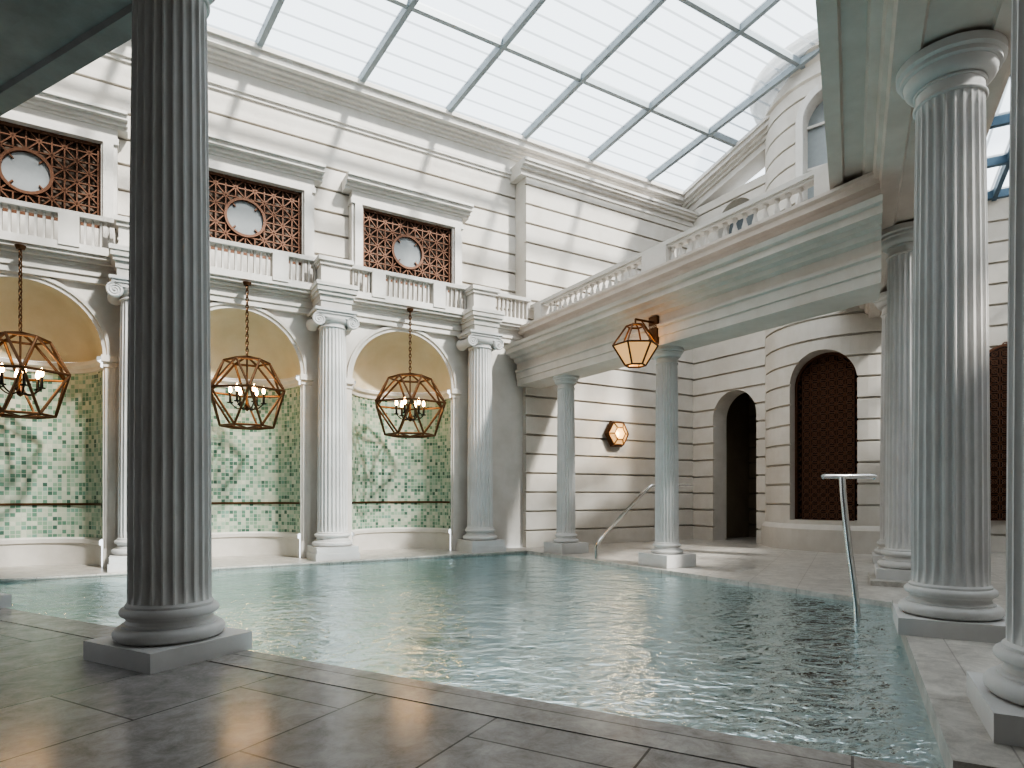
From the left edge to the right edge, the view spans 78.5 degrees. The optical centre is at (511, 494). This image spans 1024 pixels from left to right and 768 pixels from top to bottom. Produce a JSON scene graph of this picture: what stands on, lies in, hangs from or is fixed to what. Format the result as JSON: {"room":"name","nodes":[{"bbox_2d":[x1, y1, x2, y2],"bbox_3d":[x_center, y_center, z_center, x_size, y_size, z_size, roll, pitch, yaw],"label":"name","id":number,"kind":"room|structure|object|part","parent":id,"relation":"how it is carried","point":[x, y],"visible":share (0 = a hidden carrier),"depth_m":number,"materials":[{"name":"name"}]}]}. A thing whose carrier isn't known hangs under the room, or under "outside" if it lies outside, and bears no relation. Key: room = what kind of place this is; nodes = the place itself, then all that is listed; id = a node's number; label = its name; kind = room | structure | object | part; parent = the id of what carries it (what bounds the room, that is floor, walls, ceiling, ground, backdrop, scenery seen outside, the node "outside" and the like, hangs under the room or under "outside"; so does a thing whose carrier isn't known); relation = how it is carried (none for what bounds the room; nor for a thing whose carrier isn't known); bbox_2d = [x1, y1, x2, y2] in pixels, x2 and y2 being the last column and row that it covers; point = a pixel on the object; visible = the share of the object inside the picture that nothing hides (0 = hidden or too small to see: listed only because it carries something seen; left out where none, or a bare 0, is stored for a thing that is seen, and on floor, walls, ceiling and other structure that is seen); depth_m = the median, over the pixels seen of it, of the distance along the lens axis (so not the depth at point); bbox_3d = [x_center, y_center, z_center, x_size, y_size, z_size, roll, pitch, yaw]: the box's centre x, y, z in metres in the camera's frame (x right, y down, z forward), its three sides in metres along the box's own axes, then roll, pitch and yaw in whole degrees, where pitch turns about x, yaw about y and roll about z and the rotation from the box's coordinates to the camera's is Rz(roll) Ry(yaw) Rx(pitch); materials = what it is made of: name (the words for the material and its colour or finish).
{"room":"spa","nodes":[
{"label":"spa","id":0,"kind":"room"},
{"bbox_2d":[0,0,131,115],"bbox_3d":[-3.489,-4.375,5.206,10.398,0.950,6.253,0,0,0],"label":"ceiling","id":1,"kind":"structure","parent":0,"point":[43,43],"depth_m":5.39,"materials":[{"name":"white paint"}]},
{"bbox_2d":[47,56,514,316],"bbox_3d":[-4.182,-5.175,11.786,20.900,3.750,0.500,0,0,-31],"label":"wall","id":2,"kind":"structure","parent":0,"point":[488,239],"depth_m":12.01,"materials":[{"name":"paint"}]},
{"bbox_2d":[0,244,70,418],"bbox_3d":[-7.062,-2.353,9.006,1.295,2.476,1.240,0,0,0],"label":"lantern","id":3,"kind":"object","parent":2,"relation":"hanging from","point":[21,377],"visible":1,"depth_m":9.00,"materials":[{"name":"brown metal"}]},
{"bbox_2d":[0,89,127,247],"bbox_3d":[-7.275,-4.860,9.361,2.620,2.320,0.470,0,0,-31],"label":"surround","id":4,"kind":"object","parent":2,"relation":"attached to","point":[49,111],"depth_m":9.73,"materials":[{"name":"paint"}]},
{"bbox_3d":[-7.390,-4.890,9.552,1.900,1.340,0.015,0,0,-31],"label":"backing","id":5,"kind":"part","parent":4,"relation":"part of","materials":[{"name":"brown wood"}]},
{"bbox_2d":[0,120,100,228],"bbox_3d":[-7.351,-4.888,9.485,1.919,1.359,0.060,0,0,-31],"label":"lattice","id":6,"kind":"object","parent":4,"relation":"attached to","point":[4,124],"visible":0.83,"depth_m":9.66,"materials":[{"name":"brown wood"}]},
{"bbox_2d":[1,152,49,190],"bbox_3d":[-7.360,-4.890,9.503,0.620,0.620,0.001,0,0,-31],"label":"roundel","id":7,"kind":"object","parent":6,"relation":"attached to","point":[26,172],"visible":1,"depth_m":9.50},
{"bbox_2d":[211,281,285,429],"bbox_3d":[-4.464,-2.353,10.566,1.330,2.476,1.207,0,0,0],"label":"lantern","id":8,"kind":"object","parent":2,"relation":"hanging from","point":[280,396],"visible":0.98,"depth_m":10.48,"materials":[{"name":"brown metal"}]},
{"bbox_2d":[0,214,526,343],"bbox_3d":[-5.824,-3.720,10.053,14.300,0.900,1.380,0,0,-31],"label":"trim","id":9,"kind":"structure","parent":2,"relation":"attached to","point":[332,288],"depth_m":10.96,"materials":[{"name":"white stone"}]},
{"bbox_2d":[0,197,530,322],"bbox_3d":[-5.760,-3.965,9.916,14.270,0.530,0.248,0,0,-31],"label":"balustrade","id":10,"kind":"object","parent":9,"relation":"on","point":[69,221],"visible":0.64,"depth_m":10.79,"materials":[{"name":"stone"}]},
{"bbox_2d":[208,133,325,282],"bbox_3d":[-4.635,-4.860,10.948,2.620,2.320,0.470,0,0,-31],"label":"surround","id":11,"kind":"object","parent":2,"relation":"attached to","point":[227,156],"depth_m":11.15,"materials":[{"name":"paint"}]},
{"bbox_3d":[-4.750,-4.890,11.139,1.900,1.340,0.015,0,0,-31],"label":"backing","id":12,"kind":"part","parent":11,"relation":"part of","materials":[{"name":"brown wood"}]},
{"bbox_2d":[209,171,300,265],"bbox_3d":[-4.711,-4.888,11.071,1.919,1.359,0.060,0,0,-31],"label":"lattice","id":13,"kind":"object","parent":11,"relation":"attached to","point":[291,200],"visible":0.59,"depth_m":11.19,"materials":[{"name":"brown wood"}]},
{"bbox_2d":[227,201,262,234],"bbox_3d":[-4.720,-4.890,11.089,0.620,0.620,0.001,0,0,-31],"label":"roundel","id":14,"kind":"object","parent":13,"relation":"attached to","point":[246,220],"visible":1,"depth_m":11.09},
{"bbox_2d":[104,26,699,227],"bbox_3d":[-4.015,-7.390,11.507,20.900,0.880,1.150,0,0,-31],"label":"crown molding","id":15,"kind":"structure","parent":2,"relation":"attached to","point":[237,66],"depth_m":12.57,"materials":[{"name":"paint"}]},
{"bbox_2d":[342,171,473,308],"bbox_3d":[-2.030,-4.860,12.514,2.620,2.320,0.470,0,0,-31],"label":"surround","id":16,"kind":"object","parent":2,"relation":"attached to","point":[364,191],"depth_m":12.47,"materials":[{"name":"stone"}]},
{"bbox_3d":[-2.144,-4.890,12.704,1.900,1.340,0.015,0,0,-31],"label":"backing","id":17,"kind":"part","parent":16,"relation":"part of","materials":[{"name":"brown wood"}]},
{"bbox_2d":[363,208,450,292],"bbox_3d":[-2.106,-4.888,12.637,1.919,1.359,0.060,0,0,-31],"label":"lattice","id":18,"kind":"object","parent":16,"relation":"attached to","point":[414,238],"visible":0.76,"depth_m":12.59,"materials":[{"name":"brown wood"}]},
{"bbox_2d":[394,238,420,266],"bbox_3d":[-2.115,-4.890,12.655,0.620,0.620,0.001,0,0,-31],"label":"roundel","id":19,"kind":"object","parent":18,"relation":"attached to","point":[405,250],"visible":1,"depth_m":12.66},
{"bbox_2d":[375,308,445,437],"bbox_3d":[-1.962,-2.353,12.070,1.439,2.476,1.485,0,0,0],"label":"lantern","id":20,"kind":"object","parent":2,"relation":"hanging from","point":[378,400],"visible":1,"depth_m":11.97,"materials":[{"name":"brown metal"}]},
{"bbox_2d":[54,279,522,548],"bbox_3d":[-6.385,-0.450,10.112,15.400,5.700,0.500,0,0,-31],"label":"wall","id":21,"kind":"structure","parent":0,"point":[507,397],"depth_m":13.06,"materials":[{"name":"paint"}]},
{"bbox_2d":[0,621,749,767],"bbox_3d":[-2.975,1.220,0.807,19.000,0.160,6.980,0,0,29],"label":"floor","id":22,"kind":"structure","parent":0,"point":[59,708],"depth_m":3.10,"materials":[{"name":"stone"}]},
{"bbox_2d":[0,593,11,608],"bbox_3d":[-5.611,-1.380,6.221,0.770,5.040,0.770,0,0,28],"label":"column","id":23,"kind":"structure","parent":22,"relation":"on","point":[5,599],"depth_m":6.34,"materials":[{"name":"white stone"}]},
{"bbox_2d":[83,0,251,674],"bbox_3d":[-2.450,-1.380,4.500,0.770,5.040,0.770,0,0,29],"label":"column","id":24,"kind":"structure","parent":22,"relation":"on","point":[171,622],"depth_m":4.30,"materials":[{"name":"white stone"}]},
{"bbox_2d":[0,554,944,767],"bbox_3d":[-1.971,1.200,7.711,11.997,0.001,10.282,0,0,0],"label":"pool water","id":25,"kind":"object","parent":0,"point":[744,661],"visible":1,"depth_m":5.21,"materials":[{"name":"teal liquid"}]},
{"bbox_2d":[514,176,694,546],"bbox_3d":[2.384,-2.885,15.294,5.230,8.130,0.650,0,0,-31],"label":"wall","id":26,"kind":"structure","parent":0,"point":[564,237],"depth_m":14.63,"materials":[{"name":"white paint"}]},
{"bbox_2d":[604,420,628,446],"bbox_3d":[2.477,-1.450,14.853,0.628,0.624,0.437,0,0,0],"label":"wall sconce","id":27,"kind":"object","parent":26,"relation":"attached to","point":[616,433],"depth_m":14.75,"materials":[{"name":"glass"}]},
{"bbox_2d":[504,171,882,388],"bbox_3d":[2.385,-2.985,10.472,5.128,1.270,7.762,0,0,0],"label":"entablature","id":28,"kind":"object","parent":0,"point":[819,255],"depth_m":8.59,"materials":[{"name":"white stone"}]},
{"bbox_2d":[612,315,658,367],"bbox_3d":[1.934,-2.408,9.733,0.760,0.824,0.630,0,0,0],"label":"lantern","id":29,"kind":"object","parent":28,"relation":"attached to","point":[632,353],"visible":1,"depth_m":9.63,"materials":[{"name":"beige glass"}]},
{"bbox_2d":[530,163,829,319],"bbox_3d":[2.280,-3.875,10.740,0.240,0.510,6.950,0,0,-31],"label":"stone balustrade","id":30,"kind":"object","parent":28,"relation":"on","point":[664,251],"visible":0.51,"depth_m":9.74,"materials":[{"name":"white stone"}]},
{"bbox_2d":[691,174,767,543],"bbox_3d":[5.565,-3.100,15.368,0.500,8.600,2.600,0,0,-31],"label":"wall","id":31,"kind":"structure","parent":0,"point":[723,371],"depth_m":15.78,"materials":[{"name":"paint"}]},
{"bbox_2d":[680,115,769,210],"bbox_3d":[5.411,-7.936,15.333,0.800,1.371,3.300,0,0,-31],"label":"crown molding","id":32,"kind":"structure","parent":31,"relation":"attached to","point":[743,161],"depth_m":15.21,"materials":[{"name":"paint"}]},
{"bbox_2d":[729,214,753,233],"bbox_3d":[5.771,-5.800,15.375,0.020,2.800,1.400,0,0,-31],"label":"window","id":33,"kind":"structure","parent":31,"relation":"in","point":[749,218],"depth_m":15.51,"materials":[{"name":"clear glass"}]},
{"bbox_2d":[727,392,757,537],"bbox_3d":[6.431,-1.050,16.037,2.539,4.500,2.624,0,0,0],"label":"passage","id":34,"kind":"object","parent":31,"relation":"in","point":[741,415],"depth_m":17.04,"materials":[{"name":"black"}]},
{"bbox_2d":[512,537,1005,606],"bbox_3d":[6.679,1.143,8.330,13.511,0.001,18.107,0,0,0],"label":"floor","id":35,"kind":"structure","parent":0,"point":[734,558],"depth_m":10.17,"materials":[{"name":"stone"}]},
{"bbox_2d":[544,375,588,553],"bbox_3d":[1.077,-0.605,12.508,0.640,3.490,0.640,0,0,-31],"label":"column","id":36,"kind":"structure","parent":35,"relation":"on","point":[565,542],"depth_m":12.35,"materials":[{"name":"white stone"}]},
{"bbox_2d":[595,483,692,558],"bbox_3d":[2.516,0.460,11.761,2.429,1.379,0.060,0,0,-31],"label":"pool handrail","id":37,"kind":"object","parent":35,"relation":"on","point":[627,509],"visible":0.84,"depth_m":11.44,"materials":[{"name":"silver metal"}]},
{"bbox_2d":[638,346,695,568],"bbox_3d":[2.504,-0.605,10.133,0.640,3.490,0.640,0,0,-31],"label":"column","id":38,"kind":"structure","parent":35,"relation":"on","point":[666,553],"depth_m":9.98,"materials":[{"name":"white stone"}]},
{"bbox_2d":[872,291,886,563],"bbox_3d":[6.520,-1.120,10.600,0.740,4.520,0.740,0,0,29],"label":"column","id":39,"kind":"structure","parent":35,"relation":"on","point":[881,304],"depth_m":10.59,"materials":[{"name":"white stone"}]},
{"bbox_2d":[750,28,881,553],"bbox_3d":[7.550,-4.015,13.900,4.280,10.430,4.280,0,0,0],"label":"wall","id":40,"kind":"structure","parent":0,"point":[851,333],"depth_m":13.03,"materials":[{"name":"white paint"}]},
{"bbox_2d":[207,0,827,198],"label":"window","id":41,"kind":"structure","parent":40,"relation":"in","point":[817,149],"depth_m":12.40,"materials":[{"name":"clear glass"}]},
{"bbox_2d":[255,0,818,180],"bbox_3d":[1.612,-9.934,5.582,23.251,4.508,16.194,0,0,-31],"label":"bars","id":42,"kind":"object","parent":41,"relation":"on","point":[737,28],"depth_m":12.16,"materials":[{"name":"metal"}]},
{"bbox_2d":[795,84,821,204],"bbox_3d":[6.438,-6.290,12.575,1.400,4.180,0.100,0,0,40],"label":"trim","id":43,"kind":"structure","parent":40,"relation":"attached to","point":[799,125],"depth_m":12.92,"materials":[{"name":"paint"}]},
{"bbox_2d":[795,352,857,520],"bbox_3d":[6.544,-1.208,12.978,0.130,3.454,1.310,0,0,-42],"label":"lattice screen","id":44,"kind":"object","parent":40,"relation":"attached to","point":[826,397],"visible":0.87,"depth_m":13.00,"materials":[{"name":"brown wood"}]},
{"bbox_2d":[987,197,1008,551],"bbox_3d":[11.038,-2.400,12.156,5.000,7.200,0.500,0,0,29],"label":"wall","id":45,"kind":"structure","parent":0,"point":[998,210],"depth_m":12.58,"materials":[{"name":"paint"}]},
{"bbox_2d":[989,342,1006,520],"bbox_3d":[9.872,-1.264,12.419,1.300,3.546,0.130,0,0,29],"label":"lattice screen","id":46,"kind":"object","parent":45,"relation":"attached to","point":[998,354],"visible":0.25,"depth_m":12.50,"materials":[{"name":"brown wood"}]},
{"bbox_3d":[-1.971,1.825,7.711,11.997,1.050,10.282,0,0,0],"label":"basin","id":47,"kind":"object","parent":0,"visible":0},
{"bbox_2d":[0,548,526,583],"bbox_3d":[-5.498,1.745,10.471,12.390,1.210,1.900,0,0,-31],"label":"ledge","id":48,"kind":"object","parent":47,"relation":"attached to","point":[31,573],"visible":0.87,"depth_m":10.59,"materials":[{"name":"stone"}]},
{"bbox_2d":[0,270,118,567],"bbox_3d":[-7.529,-1.090,9.687,2.480,4.460,1.150,0,0,-31],"label":"mosaic niche","id":49,"kind":"object","parent":48,"relation":"on","point":[51,470],"visible":0.91,"depth_m":10.14,"materials":[{"name":"tile"}]},
{"bbox_2d":[106,274,128,572],"bbox_3d":[-5.793,-1.065,9.710,0.824,4.410,0.768,0,0,-31],"label":"column","id":50,"kind":"structure","parent":48,"relation":"on","point":[117,288],"depth_m":9.48,"materials":[{"name":"white stone"}]},
{"bbox_2d":[210,302,313,557],"bbox_3d":[-4.958,-1.090,11.232,2.480,4.460,1.150,0,0,-31],"label":"mosaic niche","id":51,"kind":"object","parent":48,"relation":"on","point":[256,474],"visible":0.62,"depth_m":11.67,"materials":[{"name":"tile"}]},
{"bbox_2d":[306,305,359,561],"bbox_3d":[-3.221,-1.065,11.255,0.824,4.410,0.768,0,0,-31],"label":"column","id":52,"kind":"structure","parent":48,"relation":"on","point":[332,542],"depth_m":11.05,"materials":[{"name":"white stone"}]},
{"bbox_2d":[347,326,461,550],"bbox_3d":[-2.386,-1.090,12.777,2.480,4.460,1.150,0,0,-31],"label":"mosaic niche","id":53,"kind":"object","parent":48,"relation":"on","point":[401,487],"visible":0.85,"depth_m":13.10,"materials":[{"name":"tile"}]},
{"bbox_2d":[456,329,505,552],"bbox_3d":[-0.650,-1.065,12.800,0.824,4.410,0.768,0,0,-31],"label":"column","id":54,"kind":"structure","parent":48,"relation":"on","point":[480,537],"depth_m":12.59,"materials":[{"name":"white stone"}]},
{"bbox_2d":[0,608,919,767],"bbox_3d":[-3.004,1.220,4.988,10.760,0.160,0.340,0,0,29],"label":"pool coping","id":55,"kind":"object","parent":47,"relation":"on","point":[711,745],"visible":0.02,"depth_m":3.27,"materials":[{"name":"stone"}]},
{"bbox_2d":[526,551,891,608],"bbox_3d":[2.000,1.745,10.039,0.152,1.210,8.061,0,0,-30],"label":"kerb","id":56,"kind":"object","parent":47,"relation":"in","point":[715,579],"visible":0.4,"depth_m":8.42,"materials":[{"name":"stone"}]},
{"bbox_2d":[821,474,876,620],"bbox_3d":[3.256,1.048,6.018,0.591,2.504,0.117,0,0,-11],"label":"pool handrail","id":57,"kind":"object","parent":47,"relation":"on","point":[842,478],"visible":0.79,"depth_m":5.98,"materials":[{"name":"silver metal"}]},
{"bbox_2d":[869,571,1023,767],"bbox_3d":[3.880,1.710,5.461,1.125,1.260,7.118,0,0,28],"label":"floor","id":58,"kind":"structure","parent":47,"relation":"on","point":[939,666],"depth_m":3.38,"materials":[{"name":"stone"}]},
{"bbox_2d":[875,221,913,580],"bbox_3d":[5.180,-1.180,8.200,0.740,4.520,0.740,0,0,29],"label":"column","id":59,"kind":"structure","parent":58,"relation":"on","point":[897,241],"depth_m":8.06,"materials":[{"name":"white stone"}]},
{"bbox_2d":[893,30,1007,642],"bbox_3d":[3.490,-1.180,5.000,0.740,4.520,0.740,0,0,29],"label":"column","id":60,"kind":"structure","parent":58,"relation":"on","point":[950,589],"depth_m":4.80,"materials":[{"name":"white stone"}]},
{"bbox_2d":[816,0,1011,317],"bbox_3d":[4.096,-3.870,6.538,7.468,0.860,12.112,0,0,0],"label":"soffit","id":61,"kind":"structure","parent":60,"relation":"on","point":[864,45],"depth_m":5.44,"materials":[{"name":"white paint"}]},
{"bbox_2d":[967,0,1023,746],"bbox_3d":[2.600,-1.180,2.880,0.740,4.520,0.740,0,0,29],"label":"column","id":62,"kind":"structure","parent":58,"relation":"on","point":[996,695],"depth_m":2.92,"materials":[{"name":"white stone"}]},
{"bbox_3d":[9.081,-2.500,2.579,9.601,7.400,17.112,0,0,0],"label":"wall","id":63,"kind":"structure","parent":0,"visible":0},
{"bbox_2d":[987,76,1009,200],"bbox_3d":[7.235,-6.620,5.089,5.740,1.452,15.950,0,0,29],"label":"bars","id":64,"kind":"object","parent":63,"relation":"attached to","point":[1003,119],"visible":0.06,"depth_m":11.47,"materials":[{"name":"metal"}]},
{"bbox_2d":[987,77,1009,190],"bbox_3d":[7.265,-6.670,5.102,5.700,1.272,15.900,0,0,29],"label":"pane","id":65,"kind":"object","parent":64,"relation":"attached to","point":[1004,92],"visible":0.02,"depth_m":10.91,"materials":[{"name":"clear glass"}]}
]}

